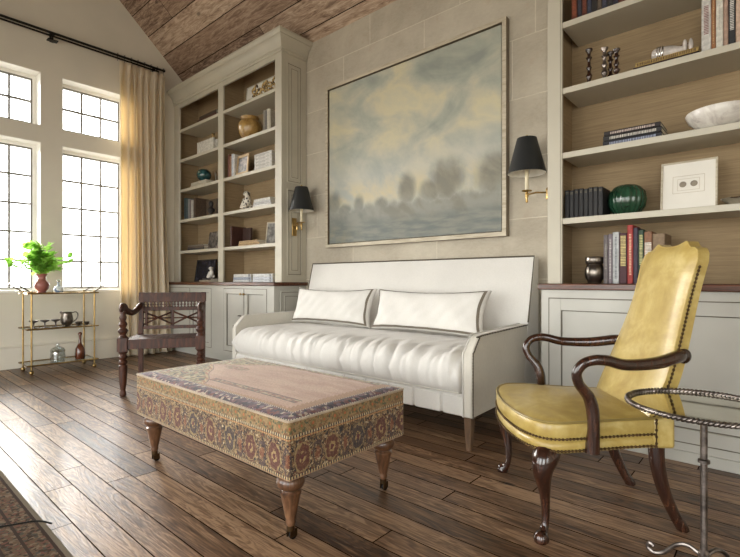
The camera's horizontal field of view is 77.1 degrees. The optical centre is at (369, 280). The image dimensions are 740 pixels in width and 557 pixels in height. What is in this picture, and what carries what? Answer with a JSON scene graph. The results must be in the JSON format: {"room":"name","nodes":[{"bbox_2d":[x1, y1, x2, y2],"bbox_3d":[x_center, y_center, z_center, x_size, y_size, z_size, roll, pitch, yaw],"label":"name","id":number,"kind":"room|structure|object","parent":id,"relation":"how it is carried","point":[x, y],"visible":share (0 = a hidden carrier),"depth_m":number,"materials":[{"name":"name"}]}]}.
{"room":"living room","nodes":[
{"label":"living room","id":0,"kind":"room"},
{"bbox_2d":[0,0,181,349],"bbox_3d":[-4.658,-2.281,4.319,0.300,6.461,6.340,0,0,41],"label":"wall","id":1,"kind":"structure","parent":0,"point":[108,25],"depth_m":5.34,"materials":[{"name":"paint"}]},
{"bbox_2d":[0,134,40,292],"bbox_3d":[-4.000,-0.709,4.997,0.235,1.685,0.718,0,0,41],"label":"window","id":2,"kind":"structure","parent":1,"relation":"in","point":[34,147],"depth_m":5.22,"materials":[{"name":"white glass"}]},
{"bbox_2d":[0,60,40,124],"bbox_3d":[-4.005,-2.038,5.002,0.220,0.600,0.718,0,0,41],"label":"window","id":3,"kind":"structure","parent":1,"relation":"in","point":[10,69],"depth_m":5.21,"materials":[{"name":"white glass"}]},
{"bbox_2d":[0,336,119,369],"bbox_3d":[-4.693,0.821,4.023,0.038,0.258,5.850,0,0,41],"label":"baseboard","id":4,"kind":"structure","parent":1,"relation":"attached to","point":[105,347],"depth_m":5.26,"materials":[{"name":"paint"}]},
{"bbox_2d":[0,14,164,72],"bbox_3d":[-3.974,-2.752,4.777,0.118,0.100,3.732,0,0,41],"label":"curtain rod","id":5,"kind":"object","parent":1,"relation":"attached to","point":[51,34],"visible":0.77,"depth_m":5.33,"materials":[{"name":"black metal"}]},
{"bbox_2d":[117,53,171,355],"bbox_3d":[-2.856,-0.928,5.925,0.122,3.733,0.668,0,0,41],"label":"curtain","id":6,"kind":"object","parent":5,"relation":"hanging from","point":[144,248],"visible":0.91,"depth_m":5.89,"materials":[{"name":"fabric"}]},
{"bbox_2d":[62,78,119,141],"bbox_3d":[-3.395,-2.038,5.696,0.220,0.600,0.724,0,0,41],"label":"window","id":7,"kind":"structure","parent":1,"relation":"in","point":[68,85],"depth_m":5.72,"materials":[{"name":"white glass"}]},
{"bbox_2d":[62,146,120,291],"bbox_3d":[-3.390,-0.709,5.691,0.235,1.685,0.724,0,0,41],"label":"window","id":8,"kind":"structure","parent":1,"relation":"in","point":[66,151],"depth_m":5.75,"materials":[{"name":"white wood"}]},
{"bbox_2d":[120,0,395,81],"bbox_3d":[-1.127,-3.925,1.217,9.900,3.292,6.940,0,0,41],"label":"ceiling","id":9,"kind":"structure","parent":0,"point":[191,36],"depth_m":5.36,"materials":[{"name":"brown wood"}]},
{"bbox_2d":[0,350,739,556],"bbox_3d":[-1.127,1.010,1.217,9.900,0.120,6.940,0,0,41],"label":"floor","id":10,"kind":"structure","parent":0,"point":[78,451],"depth_m":2.05,"materials":[{"name":"brown wood"}]},
{"bbox_2d":[0,470,72,556],"bbox_3d":[-0.898,0.945,-0.113,5.200,0.009,2.400,0,0,41],"label":"rug","id":11,"kind":"object","parent":10,"relation":"on","point":[34,539],"visible":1,"depth_m":1.73,"materials":[{"name":"fabric"}]},
{"bbox_2d":[0,520,52,527],"bbox_3d":[-1.349,0.900,1.699,0.308,0.078,0.017,0,0,-37],"label":"metal rod","id":12,"kind":"object","parent":11,"relation":"on","point":[33,520],"visible":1,"depth_m":1.75,"materials":[{"name":"black metal"}]},
{"bbox_2d":[7,283,107,374],"bbox_3d":[-3.330,0.488,4.975,0.373,0.924,0.846,0,0,41],"label":"bar cart","id":13,"kind":"object","parent":10,"relation":"on","point":[27,328],"visible":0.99,"depth_m":4.87,"materials":[{"name":"gold metal"}]},
{"bbox_2d":[2,239,78,292],"bbox_3d":[-3.436,-0.151,4.862,0.392,0.562,0.670,0,0,41],"label":"potted plant","id":14,"kind":"object","parent":13,"relation":"on","point":[41,261],"visible":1,"depth_m":4.82,"materials":[{"name":"green plant"}]},
{"bbox_2d":[53,282,63,291],"bbox_3d":[-3.344,0.059,4.981,0.092,0.142,0.091,0,0,41],"label":"decanter","id":15,"kind":"object","parent":13,"relation":"on","point":[58,288],"visible":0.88,"depth_m":4.96,"materials":[{"name":"clear glass"}]},
{"bbox_2d":[59,311,77,325],"bbox_3d":[-3.253,0.409,5.011,0.160,0.165,0.119,0,0,-20],"label":"pitcher","id":16,"kind":"object","parent":13,"relation":"on","point":[66,318],"visible":0.99,"depth_m":4.96,"materials":[{"name":"silver metal"}]},
{"bbox_2d":[75,332,84,358],"bbox_3d":[-3.181,0.711,5.091,0.100,0.292,0.100,0,0,41],"label":"bottle","id":17,"kind":"object","parent":13,"relation":"on","point":[79,350],"visible":1,"depth_m":5.06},
{"bbox_2d":[117,292,205,396],"bbox_3d":[-1.795,0.530,4.092,0.679,0.840,0.569,0,0,-15],"label":"wooden armchair","id":18,"kind":"object","parent":10,"relation":"on","point":[141,341],"visible":0.96,"depth_m":4.06,"materials":[{"name":"wood"}]},
{"bbox_2d":[169,285,305,359],"bbox_3d":[-1.726,0.503,5.647,2.344,0.893,0.466,0,0,41],"label":"base cabinet","id":19,"kind":"object","parent":10,"relation":"on","point":[224,303],"visible":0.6,"depth_m":5.33,"materials":[{"name":"paint"}]},
{"bbox_2d":[169,282,307,285],"bbox_3d":[-1.711,0.038,5.644,2.370,0.038,0.452,0,0,41],"label":"countertop","id":20,"kind":"structure","parent":19,"relation":"on","point":[170,283],"depth_m":5.03,"materials":[{"name":"brown wood"}]},
{"bbox_2d":[194,259,216,281],"bbox_3d":[-2.212,-0.132,6.232,0.482,0.299,0.064,0,0,41],"label":"picture","id":21,"kind":"object","parent":20,"relation":"on","point":[202,267],"visible":0.75,"depth_m":6.26},
{"bbox_2d":[199,280,217,281],"bbox_3d":[-2.038,0.006,5.910,0.260,0.024,0.150,0,0,41],"label":"book","id":22,"kind":"object","parent":20,"relation":"on","point":[199,280],"visible":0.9,"depth_m":5.83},
{"bbox_3d":[-2.016,-0.016,5.897,0.200,0.018,0.140,0,0,41],"label":"book","id":23,"kind":"object","parent":22,"relation":"on","visible":0},
{"bbox_2d":[207,267,214,277],"bbox_3d":[-2.025,-0.102,5.892,0.101,0.145,0.086,0,0,41],"label":"figurine","id":24,"kind":"object","parent":23,"relation":"on","point":[210,274],"visible":1,"depth_m":5.86,"materials":[{"name":"ceramic"}]},
{"bbox_2d":[167,25,312,281],"bbox_3d":[-1.679,-1.270,5.621,2.449,2.577,0.442,0,0,41],"label":"bookcase","id":25,"kind":"object","parent":20,"relation":"on","point":[282,53],"visible":0.94,"depth_m":5.53,"materials":[{"name":"paint"}]},
{"bbox_2d":[194,198,207,217],"bbox_3d":[-2.234,-0.948,6.156,0.040,0.270,0.200,0,0,41],"label":"book","id":26,"kind":"object","parent":25,"relation":"on","point":[199,204],"visible":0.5,"depth_m":6.11,"materials":[{"name":"paper"}]},
{"bbox_2d":[197,137,214,153],"bbox_3d":[-2.081,-1.700,5.883,0.399,0.155,0.022,0,0,41],"label":"book","id":27,"kind":"object","parent":25,"relation":"on","point":[208,144],"visible":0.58,"depth_m":5.85,"materials":[{"name":"paper"}]},
{"bbox_2d":[207,201,214,214],"bbox_3d":[-2.010,-0.910,5.866,0.116,0.194,0.093,0,0,41],"label":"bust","id":28,"kind":"object","parent":25,"relation":"on","point":[211,210],"visible":0.82,"depth_m":5.84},
{"bbox_2d":[206,198,217,214],"bbox_3d":[-2.071,-0.938,6.099,0.260,0.250,0.030,0,0,41],"label":"book","id":29,"kind":"object","parent":25,"relation":"on","point":[215,201],"visible":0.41,"depth_m":6.04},
{"bbox_2d":[207,231,217,248],"bbox_3d":[-1.954,-0.505,5.808,0.237,0.214,0.047,0,0,41],"label":"photo frame","id":30,"kind":"object","parent":25,"relation":"on","point":[213,236],"visible":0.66,"depth_m":5.81,"materials":[{"name":"metal"}]},
{"bbox_2d":[233,154,240,175],"bbox_3d":[-1.531,-1.349,5.505,0.030,0.260,0.191,0,0,41],"label":"book","id":31,"kind":"object","parent":25,"relation":"on","point":[235,156],"visible":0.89,"depth_m":5.43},
{"bbox_2d":[230,226,244,246],"bbox_3d":[-1.581,-0.519,5.568,0.035,0.245,0.201,0,0,41],"label":"book","id":32,"kind":"object","parent":25,"relation":"on","point":[236,233],"visible":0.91,"depth_m":5.52,"materials":[{"name":"paper"}]},
{"bbox_2d":[236,153,249,174],"bbox_3d":[-1.469,-1.338,5.364,0.235,0.235,0.039,0,0,41],"label":"photo frame","id":33,"kind":"object","parent":25,"relation":"on","point":[243,160],"visible":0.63,"depth_m":5.36,"materials":[{"name":"brown wood"}]},
{"bbox_2d":[238,156,246,172],"bbox_3d":[-1.468,-1.338,5.365,0.175,0.175,0.025,0,0,41],"label":"photo","id":34,"kind":"object","parent":33,"relation":"attached to","point":[242,160],"depth_m":5.37},
{"bbox_2d":[240,191,252,208],"bbox_3d":[-1.420,-0.921,5.320,0.143,0.206,0.123,0,0,41],"label":"dog","id":35,"kind":"object","parent":25,"relation":"on","point":[246,203],"visible":0.95,"depth_m":5.28},
{"bbox_2d":[243,228,251,240],"bbox_3d":[-1.457,-0.509,5.519,0.160,0.225,0.030,0,0,41],"label":"book","id":36,"kind":"object","parent":25,"relation":"on","point":[247,232],"visible":0.62,"depth_m":5.49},
{"bbox_2d":[238,115,261,137],"bbox_3d":[-1.385,-1.750,5.357,0.268,0.254,0.268,0,0,41],"label":"jar","id":37,"kind":"object","parent":25,"relation":"on","point":[249,124],"visible":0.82,"depth_m":5.26,"materials":[{"name":"metal"}]},
{"bbox_2d":[239,242,264,245],"bbox_3d":[-1.327,-0.412,5.285,0.405,0.030,0.131,0,0,41],"label":"book","id":38,"kind":"object","parent":25,"relation":"on","point":[251,243],"visible":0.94,"depth_m":5.20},
{"bbox_2d":[239,239,264,243],"bbox_3d":[-1.342,-0.441,5.298,0.365,0.026,0.121,0,0,41],"label":"book","id":39,"kind":"object","parent":38,"relation":"on","point":[257,240],"visible":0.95,"depth_m":5.21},
{"bbox_2d":[246,75,274,100],"bbox_3d":[-1.247,-2.177,5.392,0.661,0.300,0.055,0,0,41],"label":"artwork","id":40,"kind":"object","parent":25,"relation":"on","point":[249,94],"visible":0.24,"depth_m":5.48,"materials":[{"name":"paint"}]},
{"bbox_2d":[251,76,274,96],"bbox_3d":[-1.171,-2.117,5.128,0.453,0.183,0.029,0,0,41],"label":"carving","id":41,"kind":"object","parent":25,"relation":"on","point":[265,84],"visible":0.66,"depth_m":5.12,"materials":[{"name":"metal"}]},
{"bbox_2d":[253,202,273,206],"bbox_3d":[-1.121,-0.827,5.164,0.339,0.028,0.200,0,0,41],"label":"book","id":42,"kind":"object","parent":25,"relation":"on","point":[269,202],"visible":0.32,"depth_m":5.07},
{"bbox_2d":[253,199,274,204],"bbox_3d":[-1.121,-0.857,5.164,0.319,0.032,0.201,0,0,41],"label":"book","id":43,"kind":"object","parent":42,"relation":"on","point":[269,200],"visible":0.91,"depth_m":5.06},
{"bbox_2d":[254,164,274,169],"bbox_3d":[-1.107,-1.237,5.152,0.320,0.036,0.201,0,0,41],"label":"book","id":44,"kind":"object","parent":25,"relation":"on","point":[268,164],"visible":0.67,"depth_m":5.07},
{"bbox_2d":[254,160,274,167],"bbox_3d":[-1.107,-1.273,5.152,0.314,0.036,0.201,0,0,41],"label":"book","id":45,"kind":"object","parent":44,"relation":"on","point":[270,161],"visible":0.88,"depth_m":5.06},
{"bbox_2d":[254,157,274,164],"bbox_3d":[-1.107,-1.310,5.152,0.320,0.036,0.201,0,0,41],"label":"book","id":46,"kind":"object","parent":45,"relation":"on","point":[269,158],"visible":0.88,"depth_m":5.05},
{"bbox_2d":[254,153,274,160],"bbox_3d":[-1.107,-1.346,5.152,0.314,0.036,0.201,0,0,41],"label":"book","id":47,"kind":"object","parent":46,"relation":"on","point":[271,154],"visible":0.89,"depth_m":5.05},
{"bbox_2d":[254,150,274,157],"bbox_3d":[-1.107,-1.383,5.152,0.320,0.036,0.201,0,0,41],"label":"book","id":48,"kind":"object","parent":47,"relation":"on","point":[269,151],"visible":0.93,"depth_m":5.05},
{"bbox_2d":[265,222,274,243],"bbox_3d":[-1.077,-0.522,5.107,0.150,0.249,0.055,0,0,21],"label":"frame","id":49,"kind":"object","parent":25,"relation":"on","point":[270,230],"visible":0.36,"depth_m":5.11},
{"bbox_2d":[269,109,274,127],"bbox_3d":[-1.014,-1.733,5.051,0.030,0.220,0.190,0,0,41],"label":"book","id":50,"kind":"object","parent":25,"relation":"on","point":[271,111],"visible":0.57,"depth_m":4.98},
{"bbox_2d":[289,185,313,235],"bbox_3d":[-0.712,-0.733,4.825,0.259,0.525,0.259,0,0,41],"label":"wall sconce","id":51,"kind":"object","parent":25,"relation":"attached to","point":[301,202],"visible":1,"depth_m":4.76,"materials":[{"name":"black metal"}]},
{"bbox_3d":[-2.174,-1.235,6.050,0.409,0.032,0.140,0,0,41],"label":"book","id":52,"kind":"object","parent":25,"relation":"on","visible":0},
{"bbox_2d":[191,179,213,185],"bbox_3d":[-2.174,-1.267,6.050,0.379,0.032,0.140,0,0,41],"label":"book","id":53,"kind":"object","parent":52,"relation":"on","point":[205,180],"visible":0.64,"depth_m":5.94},
{"bbox_2d":[196,169,211,180],"bbox_3d":[-2.167,-1.368,6.057,0.188,0.167,0.188,0,0,41],"label":"vase","id":54,"kind":"object","parent":53,"relation":"on","point":[202,174],"visible":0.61,"depth_m":5.99,"materials":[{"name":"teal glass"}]},
{"bbox_2d":[233,280,252,281],"bbox_3d":[-1.388,0.005,5.345,0.369,0.026,0.201,0,0,41],"label":"book","id":55,"kind":"object","parent":20,"relation":"on","point":[233,280],"visible":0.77,"depth_m":5.26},
{"bbox_2d":[233,277,252,279],"bbox_3d":[-1.388,-0.023,5.345,0.357,0.030,0.201,0,0,41],"label":"book","id":56,"kind":"object","parent":55,"relation":"on","point":[234,278],"visible":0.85,"depth_m":5.26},
{"bbox_2d":[253,280,274,281],"bbox_3d":[-1.099,0.005,5.091,0.361,0.026,0.201,0,0,41],"label":"book","id":57,"kind":"object","parent":20,"relation":"on","point":[253,280],"visible":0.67,"depth_m":5.00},
{"bbox_2d":[253,277,274,279],"bbox_3d":[-1.099,-0.023,5.091,0.358,0.030,0.201,0,0,41],"label":"book","id":58,"kind":"object","parent":57,"relation":"on","point":[254,278],"visible":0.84,"depth_m":5.00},
{"bbox_2d":[253,274,274,276],"bbox_3d":[-1.099,-0.056,5.091,0.354,0.034,0.201,0,0,41],"label":"book","id":59,"kind":"object","parent":58,"relation":"on","point":[254,275],"visible":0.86,"depth_m":5.00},
{"bbox_2d":[136,358,403,538],"bbox_3d":[-0.536,0.710,2.268,1.269,0.479,0.669,0,0,41],"label":"ottoman","id":60,"kind":"object","parent":10,"relation":"on","point":[289,423],"visible":1,"depth_m":1.92,"materials":[{"name":"fabric"}]},
{"bbox_2d":[151,451,159,459],"bbox_3d":[-1.130,0.914,2.441,0.031,0.048,0.038,0,0,41],"label":"caster","id":61,"kind":"object","parent":60,"relation":"on","point":[155,455],"depth_m":2.43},
{"bbox_2d":[286,525,296,538],"bbox_3d":[-0.288,0.914,1.702,0.031,0.048,0.038,0,0,41],"label":"caster","id":62,"kind":"object","parent":60,"relation":"on","point":[291,530],"depth_m":1.69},
{"bbox_2d":[380,478,387,488],"bbox_3d":[0.061,0.914,2.100,0.031,0.048,0.038,0,0,41],"label":"caster","id":63,"kind":"object","parent":60,"relation":"on","point":[383,483],"depth_m":2.09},
{"bbox_2d":[232,255,537,450],"bbox_3d":[-0.011,0.387,3.661,2.362,1.125,1.038,0,0,41],"label":"sofa","id":64,"kind":"object","parent":10,"relation":"on","point":[460,375],"visible":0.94,"depth_m":3.25,"materials":[{"name":"fabric"}]},
{"bbox_2d":[292,287,376,327],"bbox_3d":[-0.339,0.226,4.078,0.929,0.320,0.177,0,0,39],"label":"lumbar pillow","id":65,"kind":"object","parent":64,"relation":"on","point":[340,307],"visible":1,"depth_m":3.97,"materials":[{"name":"white fabric"}]},
{"bbox_2d":[232,323,468,392],"bbox_3d":[-0.094,0.528,3.573,2.238,0.281,0.796,0,0,41],"label":"seat cushion","id":66,"kind":"object","parent":64,"relation":"on","point":[413,362],"depth_m":3.13,"materials":[{"name":"white fabric"}]},
{"bbox_2d":[372,289,491,335],"bbox_3d":[0.414,0.226,3.417,0.989,0.320,0.177,0,0,42],"label":"lumbar pillow","id":67,"kind":"object","parent":64,"relation":"on","point":[462,313],"visible":0.96,"depth_m":3.31,"materials":[{"name":"white fabric"}]},
{"bbox_2d":[495,241,708,544],"bbox_3d":[0.940,0.398,1.982,0.760,1.116,0.706,0,0,3],"label":"armchair","id":68,"kind":"object","parent":10,"relation":"on","point":[650,349],"visible":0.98,"depth_m":1.78,"materials":[{"name":"yellow leather"}]},
{"bbox_2d":[541,290,739,474],"bbox_3d":[2.029,0.503,2.366,2.175,0.893,0.438,0,0,41],"label":"base cabinet","id":69,"kind":"object","parent":10,"relation":"on","point":[714,346],"visible":0.41,"depth_m":2.42,"materials":[{"name":"paint"}]},
{"bbox_2d":[538,283,739,291],"bbox_3d":[2.025,0.038,2.362,2.195,0.038,0.452,0,0,41],"label":"countertop","id":70,"kind":"structure","parent":69,"relation":"on","point":[542,286],"depth_m":2.64,"materials":[{"name":"brown wood"}]},
{"bbox_2d":[585,256,603,283],"bbox_3d":[1.383,-0.064,2.858,0.112,0.164,0.112,0,0,41],"label":"jar","id":71,"kind":"object","parent":70,"relation":"on","point":[594,270],"visible":0.98,"depth_m":2.82,"materials":[{"name":"metal"}]},
{"bbox_2d":[604,235,607,283],"bbox_3d":[1.482,-0.128,2.863,0.025,0.292,0.201,0,0,41],"label":"book","id":72,"kind":"object","parent":70,"relation":"on","point":[605,236],"visible":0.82,"depth_m":2.79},
{"bbox_2d":[608,234,612,283],"bbox_3d":[1.501,-0.130,2.847,0.022,0.296,0.201,0,0,41],"label":"book","id":73,"kind":"object","parent":70,"relation":"on","point":[610,236],"visible":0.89,"depth_m":2.77,"materials":[{"name":"paper"}]},
{"bbox_2d":[613,232,620,283],"bbox_3d":[1.524,-0.135,2.827,0.034,0.306,0.201,0,0,41],"label":"book","id":74,"kind":"object","parent":70,"relation":"on","point":[615,234],"visible":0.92,"depth_m":2.75,"materials":[{"name":"paper"}]},
{"bbox_2d":[619,233,626,283],"bbox_3d":[1.553,-0.130,2.801,0.041,0.298,0.201,0,0,41],"label":"book","id":75,"kind":"object","parent":70,"relation":"on","point":[622,236],"visible":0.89,"depth_m":2.73,"materials":[{"name":"paper"}]},
{"bbox_2d":[627,225,639,283],"bbox_3d":[1.581,-0.152,2.777,0.030,0.342,0.201,0,0,41],"label":"book","id":76,"kind":"object","parent":70,"relation":"on","point":[629,227],"visible":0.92,"depth_m":2.70,"materials":[{"name":"paper"}]},
{"bbox_2d":[633,227,642,283],"bbox_3d":[1.602,-0.144,2.759,0.024,0.325,0.200,0,0,41],"label":"book","id":77,"kind":"object","parent":70,"relation":"on","point":[635,230],"visible":0.57,"depth_m":2.68,"materials":[{"name":"paper"}]},
{"bbox_2d":[638,230,647,274],"bbox_3d":[1.623,-0.136,2.740,0.028,0.308,0.201,0,0,41],"label":"book","id":78,"kind":"object","parent":70,"relation":"on","point":[640,232],"visible":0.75,"depth_m":2.67,"materials":[{"name":"paper"}]},
{"bbox_2d":[548,0,739,283],"bbox_3d":[2.032,-1.250,2.361,2.375,2.537,0.442,0,0,41],"label":"bookcase","id":79,"kind":"object","parent":70,"relation":"on","point":[580,111],"visible":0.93,"depth_m":2.86,"materials":[{"name":"paint"}]},
{"bbox_2d":[507,135,547,202],"bbox_3d":[1.119,-0.752,3.210,0.329,0.525,0.259,0,0,41],"label":"wall sconce","id":80,"kind":"object","parent":79,"relation":"attached to","point":[527,161],"visible":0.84,"depth_m":3.16,"materials":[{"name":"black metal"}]},
{"bbox_2d":[565,190,569,217],"bbox_3d":[1.312,-0.484,3.020,0.026,0.182,0.171,0,0,41],"label":"book","id":81,"kind":"object","parent":79,"relation":"on","point":[567,192],"visible":0.44,"depth_m":2.96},
{"bbox_2d":[570,190,573,217],"bbox_3d":[1.333,-0.482,3.001,0.026,0.178,0.171,0,0,41],"label":"book","id":82,"kind":"object","parent":79,"relation":"on","point":[571,191],"visible":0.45,"depth_m":2.94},
{"bbox_2d":[572,0,576,18],"bbox_3d":[1.344,-1.746,2.985,0.034,0.235,0.181,0,0,41],"label":"book","id":83,"kind":"object","parent":79,"relation":"on","point":[574,2],"visible":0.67,"depth_m":2.92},
{"bbox_2d":[574,189,578,216],"bbox_3d":[1.354,-0.484,2.983,0.026,0.182,0.171,0,0,41],"label":"book","id":84,"kind":"object","parent":79,"relation":"on","point":[576,191],"visible":0.52,"depth_m":2.92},
{"bbox_2d":[577,0,581,17],"bbox_3d":[1.367,-1.742,2.965,0.026,0.227,0.181,0,0,41],"label":"book","id":85,"kind":"object","parent":79,"relation":"on","point":[579,2],"visible":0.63,"depth_m":2.90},
{"bbox_2d":[579,188,583,216],"bbox_3d":[1.375,-0.484,2.964,0.026,0.182,0.171,0,0,41],"label":"book","id":86,"kind":"object","parent":79,"relation":"on","point":[581,191],"visible":0.47,"depth_m":2.90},
{"bbox_2d":[582,0,586,15],"bbox_3d":[1.389,-1.738,2.946,0.030,0.219,0.181,0,0,41],"label":"book","id":87,"kind":"object","parent":79,"relation":"on","point":[584,2],"visible":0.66,"depth_m":2.88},
{"bbox_2d":[584,189,587,216],"bbox_3d":[1.396,-0.482,2.946,0.026,0.178,0.171,0,0,41],"label":"book","id":88,"kind":"object","parent":79,"relation":"on","point":[585,190],"visible":0.44,"depth_m":2.88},
{"bbox_2d":[585,48,592,81],"bbox_3d":[1.359,-1.324,2.879,0.044,0.221,0.044,0,0,41],"label":"candlestick","id":89,"kind":"object","parent":79,"relation":"on","point":[588,51],"visible":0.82,"depth_m":2.87,"materials":[{"name":"brown wood"}]},
{"bbox_2d":[587,0,591,13],"bbox_3d":[1.411,-1.746,2.926,0.026,0.235,0.181,0,0,41],"label":"book","id":90,"kind":"object","parent":79,"relation":"on","point":[589,2],"visible":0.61,"depth_m":2.86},
{"bbox_2d":[588,187,592,215],"bbox_3d":[1.417,-0.484,2.927,0.026,0.182,0.171,0,0,41],"label":"book","id":91,"kind":"object","parent":79,"relation":"on","point":[590,190],"visible":0.46,"depth_m":2.86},
{"bbox_2d":[593,187,597,215],"bbox_3d":[1.438,-0.484,2.909,0.026,0.182,0.171,0,0,41],"label":"book","id":92,"kind":"object","parent":79,"relation":"on","point":[595,189],"visible":0.41,"depth_m":2.85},
{"bbox_2d":[598,187,609,214],"bbox_3d":[1.459,-0.482,2.890,0.026,0.178,0.171,0,0,41],"label":"book","id":93,"kind":"object","parent":79,"relation":"on","point":[603,209],"visible":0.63,"depth_m":2.83,"materials":[{"name":"paper"}]},
{"bbox_2d":[601,46,607,77],"bbox_3d":[1.421,-1.311,2.812,0.044,0.195,0.044,0,0,41],"label":"candlestick","id":94,"kind":"object","parent":79,"relation":"on","point":[604,72],"visible":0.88,"depth_m":2.80,"materials":[{"name":"metal"}]},
{"bbox_2d":[607,51,613,76],"bbox_3d":[1.484,-1.310,2.863,0.044,0.193,0.044,0,0,41],"label":"candlestick","id":95,"kind":"object","parent":79,"relation":"on","point":[610,53],"visible":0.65,"depth_m":2.85,"materials":[{"name":"brown wood"}]},
{"bbox_2d":[613,48,619,74],"bbox_3d":[1.470,-1.296,2.768,0.044,0.166,0.044,0,0,41],"label":"candlestick","id":96,"kind":"object","parent":79,"relation":"on","point":[616,70],"visible":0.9,"depth_m":2.76,"materials":[{"name":"brown wood"}]},
{"bbox_2d":[607,184,646,213],"bbox_3d":[1.572,-0.487,2.838,0.214,0.189,0.214,0,0,41],"label":"pot","id":97,"kind":"object","parent":79,"relation":"on","point":[626,198],"visible":0.87,"depth_m":2.76,"materials":[{"name":"ceramic"}]},
{"bbox_2d":[603,131,663,145],"bbox_3d":[1.601,-0.825,2.800,0.308,0.036,0.211,0,0,41],"label":"book","id":98,"kind":"object","parent":79,"relation":"on","point":[655,134],"visible":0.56,"depth_m":2.71,"materials":[{"name":"paper"}]},
{"bbox_2d":[603,126,666,141],"bbox_3d":[1.601,-0.859,2.800,0.305,0.031,0.211,0,0,41],"label":"book","id":99,"kind":"object","parent":98,"relation":"on","point":[659,128],"visible":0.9,"depth_m":2.71,"materials":[{"name":"paper"}]},
{"bbox_2d":[604,121,666,136],"bbox_3d":[1.601,-0.888,2.800,0.296,0.026,0.211,0,0,41],"label":"book","id":100,"kind":"object","parent":99,"relation":"on","point":[655,124],"visible":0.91,"depth_m":2.71,"materials":[{"name":"paper"}]},
{"bbox_2d":[633,51,698,69],"bbox_3d":[1.711,-1.227,2.670,0.316,0.026,0.170,0,0,41],"label":"book","id":101,"kind":"object","parent":79,"relation":"on","point":[696,51],"visible":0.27,"depth_m":2.60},
{"bbox_2d":[635,46,699,67],"bbox_3d":[1.714,-1.253,2.666,0.304,0.024,0.166,0,0,41],"label":"book","id":102,"kind":"object","parent":101,"relation":"on","point":[694,49],"visible":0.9,"depth_m":2.60,"materials":[{"name":"paper"}]},
{"bbox_2d":[651,38,692,58],"bbox_3d":[1.720,-1.307,2.642,0.202,0.092,0.089,0,0,41],"label":"shell","id":103,"kind":"object","parent":102,"relation":"on","point":[660,51],"visible":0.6,"depth_m":2.62,"materials":[{"name":"silver metal"}]},
{"bbox_2d":[660,156,717,209],"bbox_3d":[1.795,-0.536,2.614,0.265,0.285,0.056,0,0,41],"label":"framed piece","id":104,"kind":"object","parent":79,"relation":"on","point":[691,183],"visible":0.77,"depth_m":2.61,"materials":[{"name":"paper"}]},
{"bbox_2d":[702,0,710,50],"bbox_3d":[1.852,-1.364,2.539,0.041,0.300,0.221,0,0,41],"label":"book","id":105,"kind":"object","parent":79,"relation":"on","point":[706,4],"visible":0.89,"depth_m":2.46,"materials":[{"name":"paper"}]},
{"bbox_2d":[685,100,739,128],"bbox_3d":[1.897,-0.859,2.500,0.330,0.104,0.330,0,0,41],"label":"bowl","id":106,"kind":"object","parent":79,"relation":"on","point":[727,112],"visible":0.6,"depth_m":2.41,"materials":[{"name":"stone"}]},
{"bbox_2d":[711,0,715,48],"bbox_3d":[1.875,-1.359,2.518,0.018,0.290,0.221,0,0,41],"label":"book","id":107,"kind":"object","parent":79,"relation":"on","point":[713,2],"visible":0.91,"depth_m":2.44,"materials":[{"name":"paper"}]},
{"bbox_2d":[716,0,722,47],"bbox_3d":[1.894,-1.369,2.502,0.029,0.310,0.221,0,0,41],"label":"book","id":108,"kind":"object","parent":79,"relation":"on","point":[719,3],"visible":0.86,"depth_m":2.42,"materials":[{"name":"paper"}]},
{"bbox_2d":[723,0,728,45],"bbox_3d":[1.914,-1.356,2.485,0.020,0.285,0.220,0,0,41],"label":"book","id":109,"kind":"object","parent":79,"relation":"on","point":[725,2],"visible":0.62,"depth_m":2.40,"materials":[{"name":"paper"}]},
{"bbox_2d":[720,196,739,203],"bbox_3d":[1.916,-0.411,2.416,0.148,0.036,0.147,0,0,41],"label":"dish","id":110,"kind":"object","parent":79,"relation":"on","point":[729,200],"visible":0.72,"depth_m":2.39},
{"bbox_2d":[729,0,735,43],"bbox_3d":[1.933,-1.364,2.468,0.027,0.300,0.221,0,0,41],"label":"book","id":111,"kind":"object","parent":79,"relation":"on","point":[732,3],"visible":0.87,"depth_m":2.39,"materials":[{"name":"paper"}]},
{"bbox_2d":[736,0,739,41],"bbox_3d":[1.959,-1.361,2.446,0.037,0.295,0.220,0,0,41],"label":"book","id":112,"kind":"object","parent":79,"relation":"on","point":[737,1],"visible":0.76,"depth_m":2.37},
{"bbox_2d":[644,231,656,255],"bbox_3d":[1.649,-0.130,2.717,0.039,0.297,0.201,0,0,41],"label":"book","id":113,"kind":"object","parent":70,"relation":"on","point":[648,236],"visible":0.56,"depth_m":2.64,"materials":[{"name":"paper"}]},
{"bbox_2d":[653,233,670,249],"bbox_3d":[1.689,-0.123,2.683,0.060,0.282,0.200,0,0,41],"label":"book","id":114,"kind":"object","parent":70,"relation":"on","point":[661,238],"visible":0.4,"depth_m":2.62,"materials":[{"name":"paper"}]},
{"bbox_2d":[624,387,739,556],"bbox_3d":[1.079,0.673,1.500,0.452,0.554,0.452,0,0,-20],"label":"side table","id":115,"kind":"object","parent":10,"relation":"on","point":[704,408],"visible":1,"depth_m":1.50,"materials":[{"name":"metal"}]},
{"bbox_2d":[631,391,739,423],"bbox_3d":[1.079,0.411,1.500,0.422,0.006,0.422,0,0,41],"label":"glass tabletop","id":116,"kind":"object","parent":115,"relation":"on","point":[693,407],"depth_m":1.51,"materials":[{"name":"glass"}]},
{"bbox_2d":[306,0,547,362],"bbox_3d":[1.101,-0.830,3.678,9.800,3.560,0.300,0,0,41],"label":"wall","id":117,"kind":"structure","parent":0,"point":[401,28],"depth_m":3.94,"materials":[{"name":"stone"}]},
{"bbox_2d":[325,16,508,247],"bbox_3d":[0.298,-1.157,4.143,1.966,1.645,0.058,0,0,41],"label":"framed painting","id":118,"kind":"object","parent":117,"relation":"attached to","point":[417,143],"visible":1,"depth_m":3.98,"materials":[{"name":"paint"}]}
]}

